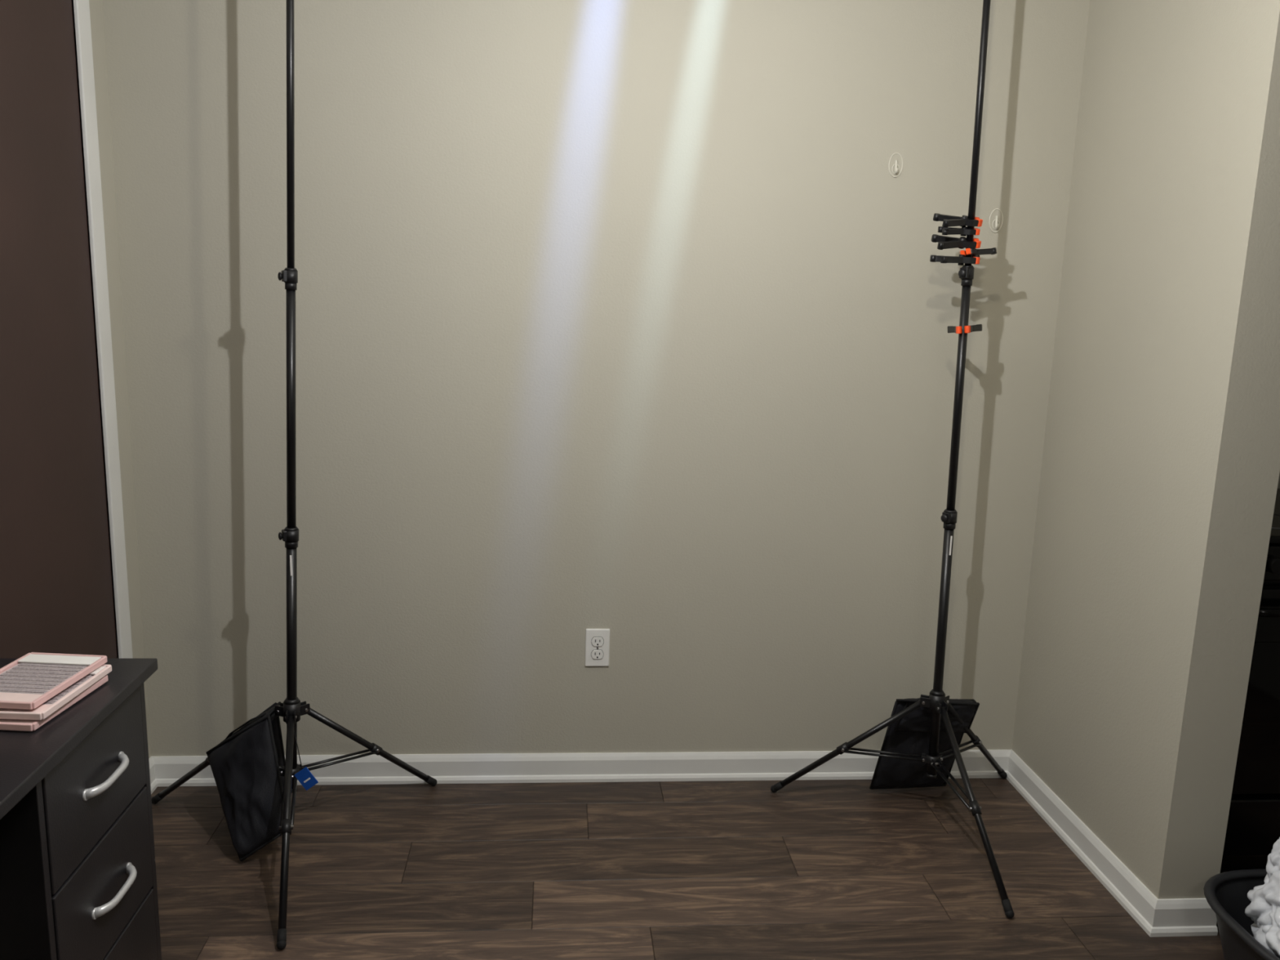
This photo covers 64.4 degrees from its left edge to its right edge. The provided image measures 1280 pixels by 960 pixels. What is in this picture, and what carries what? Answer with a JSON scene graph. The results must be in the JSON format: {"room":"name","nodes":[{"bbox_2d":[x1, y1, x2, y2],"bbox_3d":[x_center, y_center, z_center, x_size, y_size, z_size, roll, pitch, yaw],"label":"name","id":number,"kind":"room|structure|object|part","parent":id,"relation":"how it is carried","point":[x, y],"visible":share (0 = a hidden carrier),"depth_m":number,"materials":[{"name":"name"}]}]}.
{"room":"studio","nodes":[
{"label":"studio","id":0,"kind":"room"},
{"bbox_2d":[71,0,151,758],"bbox_3d":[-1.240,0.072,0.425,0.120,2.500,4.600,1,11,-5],"label":"door frame","id":1,"kind":"structure","parent":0,"point":[96,12],"depth_m":2.62,"materials":[{"name":"paint"}]},
{"bbox_2d":[0,0,117,658],"bbox_3d":[-1.310,-0.074,2.147,0.112,2.133,0.836,1,11,-5],"label":"door","id":2,"kind":"structure","parent":1,"relation":"in","point":[56,587],"depth_m":2.27,"materials":[{"name":"wood"}]},
{"bbox_2d":[71,0,133,658],"bbox_3d":[-1.345,-0.105,2.138,0.070,2.206,0.970,1,11,-5],"label":"trim","id":3,"kind":"structure","parent":1,"relation":"attached to","point":[82,17],"depth_m":2.53,"materials":[{"name":"white paint"}]},
{"bbox_2d":[148,756,157,794],"bbox_3d":[-1.383,0.839,2.860,0.021,0.083,0.096,1,11,-5],"label":"baseboard","id":4,"kind":"structure","parent":1,"relation":"attached to","point":[153,784],"depth_m":2.88,"materials":[{"name":"white paint"}]},
{"bbox_2d":[151,777,1224,959],"bbox_3d":[0.696,1.329,0.821,4.080,0.002,4.840,1,11,-5],"label":"floor","id":5,"kind":"structure","parent":0,"point":[818,869],"depth_m":2.52,"materials":[{"name":"brown wood"}]},
{"bbox_2d":[0,658,161,959],"bbox_3d":[-1.042,0.792,1.363,0.408,0.750,1.097,1,11,-5],"label":"writing desk","id":6,"kind":"object","parent":5,"relation":"on","point":[78,877],"visible":1,"depth_m":1.60,"materials":[{"name":"black laminate"}]},
{"bbox_2d":[0,652,111,731],"bbox_3d":[-0.978,0.339,1.639,0.156,0.040,0.223,2,11,2],"label":"notebooks","id":7,"kind":"object","parent":6,"relation":"on","point":[36,687],"visible":1,"depth_m":1.63,"materials":[{"name":"pink plastic"}]},
{"bbox_2d":[0,652,107,709],"bbox_3d":[-0.986,0.324,1.646,0.138,0.013,0.206,2,11,2],"label":"tray","id":8,"kind":"object","parent":7,"relation":"on","point":[35,680],"depth_m":1.65,"materials":[{"name":"pink plastic"}]},
{"bbox_2d":[0,675,107,731],"bbox_3d":[-0.978,0.354,1.633,0.138,0.013,0.206,2,11,2],"label":"tray","id":9,"kind":"object","parent":7,"relation":"on","point":[11,719],"depth_m":1.57,"materials":[{"name":"pink plastic"}]},
{"bbox_3d":[-0.879,0.488,1.665,0.042,0.200,0.348,1,11,-5],"label":"drawer","id":10,"kind":"part","parent":6,"relation":"part of","materials":[{"name":"black laminate"}]},
{"bbox_3d":[-0.885,0.690,1.703,0.042,0.200,0.348,1,11,-5],"label":"drawer","id":11,"kind":"part","parent":6,"relation":"part of","materials":[{"name":"black laminate"}]},
{"bbox_3d":[-0.891,0.892,1.741,0.042,0.200,0.348,1,11,-5],"label":"drawer","id":12,"kind":"part","parent":6,"relation":"part of","materials":[{"name":"black laminate"}]},
{"bbox_2d":[205,702,285,861],"bbox_3d":[-1.023,0.747,2.643,0.203,0.347,0.354,-2,11,-19],"label":"sandbag","id":13,"kind":"object","parent":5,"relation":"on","point":[245,766],"visible":0.96,"depth_m":2.54,"materials":[{"name":"black fabric"}]},
{"bbox_2d":[151,0,436,949],"bbox_3d":[-0.906,-0.248,2.330,0.768,2.439,0.752,1,11,-5],"label":"stand","id":14,"kind":"object","parent":5,"relation":"on","point":[291,708],"visible":0.94,"depth_m":2.47,"materials":[{"name":"black metal"}]},
{"bbox_2d":[293,729,318,791],"bbox_3d":[-0.844,0.702,2.529,0.091,0.144,0.031,9,13,33],"label":"tag","id":15,"kind":"object","parent":14,"relation":"hanging from","point":[304,776],"visible":1,"depth_m":2.53,"materials":[{"name":"blue paper"}]},
{"bbox_2d":[770,0,1014,918],"bbox_3d":[0.809,-0.229,2.504,0.745,2.439,0.709,1,11,-5],"label":"stand","id":16,"kind":"object","parent":5,"relation":"on","point":[936,702],"visible":1,"depth_m":2.66,"materials":[{"name":"black metal"}]},
{"bbox_2d":[929,253,979,265],"bbox_3d":[0.791,-0.550,2.535,0.116,0.028,0.074,1,11,-5],"label":"clamp","id":17,"kind":"object","parent":16,"relation":"attached to","point":[961,260],"visible":1,"depth_m":2.53,"materials":[{"name":"black plastic"}]},
{"bbox_2d":[931,234,981,249],"bbox_3d":[0.791,-0.594,2.539,0.115,0.041,0.074,1,11,-5],"label":"clamp","id":18,"kind":"object","parent":16,"relation":"attached to","point":[944,242],"visible":1,"depth_m":2.52,"materials":[{"name":"black plastic"}]},
{"bbox_2d":[933,213,982,227],"bbox_3d":[0.793,-0.643,2.519,0.114,0.038,0.074,1,11,-5],"label":"clamp","id":19,"kind":"object","parent":16,"relation":"attached to","point":[948,220],"visible":1,"depth_m":2.51,"materials":[{"name":"black plastic"}]},
{"bbox_2d":[937,226,980,235],"bbox_3d":[0.795,-0.622,2.538,0.099,0.025,0.065,1,11,-5],"label":"clamp","id":20,"kind":"object","parent":16,"relation":"attached to","point":[963,231],"visible":0.98,"depth_m":2.52,"materials":[{"name":"black plastic"}]},
{"bbox_2d":[947,324,982,333],"bbox_3d":[0.832,-0.388,2.607,0.088,0.029,0.119,5,11,19],"label":"clamp","id":21,"kind":"object","parent":16,"relation":"attached to","point":[978,327],"visible":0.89,"depth_m":2.60,"materials":[{"name":"black plastic"}]},
{"bbox_2d":[960,247,996,258],"bbox_3d":[0.844,-0.571,2.557,0.095,0.031,0.065,-6,13,-36],"label":"clamp","id":22,"kind":"object","parent":16,"relation":"attached to","point":[975,252],"visible":0.94,"depth_m":2.54,"materials":[{"name":"black plastic"}]},
{"bbox_2d":[869,697,979,789],"bbox_3d":[0.811,0.759,2.913,0.257,0.333,0.148,1,11,-5],"label":"sandbag","id":23,"kind":"object","parent":5,"relation":"on","point":[910,734],"visible":0.66,"depth_m":2.90,"materials":[{"name":"black fabric"}]},
{"bbox_2d":[1203,869,1279,959],"bbox_3d":[1.438,1.009,2.111,0.450,0.185,0.430,1,11,-5],"label":"laundry basket","id":24,"kind":"object","parent":5,"relation":"on","point":[1225,893],"visible":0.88,"depth_m":2.23,"materials":[{"name":"grey plastic"}]},
{"bbox_2d":[1244,837,1279,958],"bbox_3d":[1.418,0.918,2.079,0.334,0.353,0.282,1,11,-5],"label":"plastic bag","id":25,"kind":"object","parent":24,"relation":"in","point":[1264,909],"visible":0.97,"depth_m":2.10,"materials":[{"name":"white plastic"}]},
{"bbox_2d":[1220,488,1279,873],"bbox_3d":[1.713,0.532,2.730,0.768,0.916,0.662,1,11,-5],"label":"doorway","id":26,"kind":"object","parent":5,"relation":"on","point":[1253,825],"visible":0.08,"depth_m":2.45,"materials":[{"name":"black metal"}]},
{"bbox_2d":[102,0,1279,755],"bbox_3d":[0.547,-0.341,2.899,4.080,2.500,0.120,1,11,-5],"label":"wall","id":27,"kind":"structure","parent":0,"point":[631,319],"depth_m":2.78,"materials":[{"name":"paint"}]},
{"bbox_2d":[151,749,1011,786],"bbox_3d":[-0.129,0.850,3.001,2.543,0.083,0.021,1,11,-5],"label":"baseboard","id":28,"kind":"structure","parent":27,"relation":"attached to","point":[568,767],"depth_m":3.00,"materials":[{"name":"white paint"}]},
{"bbox_2d":[585,628,609,666],"bbox_3d":[-0.123,0.486,2.938,0.070,0.114,0.010,1,11,-5],"label":"electrical outlet","id":29,"kind":"object","parent":27,"relation":"attached to","point":[597,640],"visible":1,"depth_m":2.94,"materials":[{"name":"plastic"}]},
{"bbox_2d":[888,152,902,177],"bbox_3d":[0.693,-0.852,2.743,0.040,0.065,0.018,1,11,-5],"label":"wall hook","id":30,"kind":"object","parent":27,"relation":"attached to","point":[895,162],"visible":1,"depth_m":2.75,"materials":[{"name":"paint"}]},
{"bbox_2d":[989,208,1003,232],"bbox_3d":[0.982,-0.714,2.792,0.040,0.065,0.018,1,11,-5],"label":"wall hook","id":31,"kind":"object","parent":27,"relation":"attached to","point":[996,218],"visible":1,"depth_m":2.80,"materials":[{"name":"paint"}]},
{"bbox_2d":[1012,0,1279,898],"bbox_3d":[1.274,-0.247,2.519,0.142,2.500,0.774,1,11,-5],"label":"wall","id":32,"kind":"structure","parent":0,"point":[1160,471],"depth_m":2.36,"materials":[{"name":"paint"}]},
{"bbox_2d":[1005,749,1158,937],"bbox_3d":[1.158,0.940,2.726,0.021,0.083,0.795,1,11,-5],"label":"baseboard","id":33,"kind":"structure","parent":32,"relation":"attached to","point":[1128,891],"depth_m":2.65,"materials":[{"name":"white paint"}]},
{"bbox_2d":[1150,897,1217,937],"bbox_3d":[1.259,1.014,2.353,0.163,0.083,0.021,1,11,-5],"label":"baseboard","id":34,"kind":"structure","parent":32,"relation":"attached to","point":[1195,917],"depth_m":2.35,"materials":[{"name":"white paint"}]}
]}

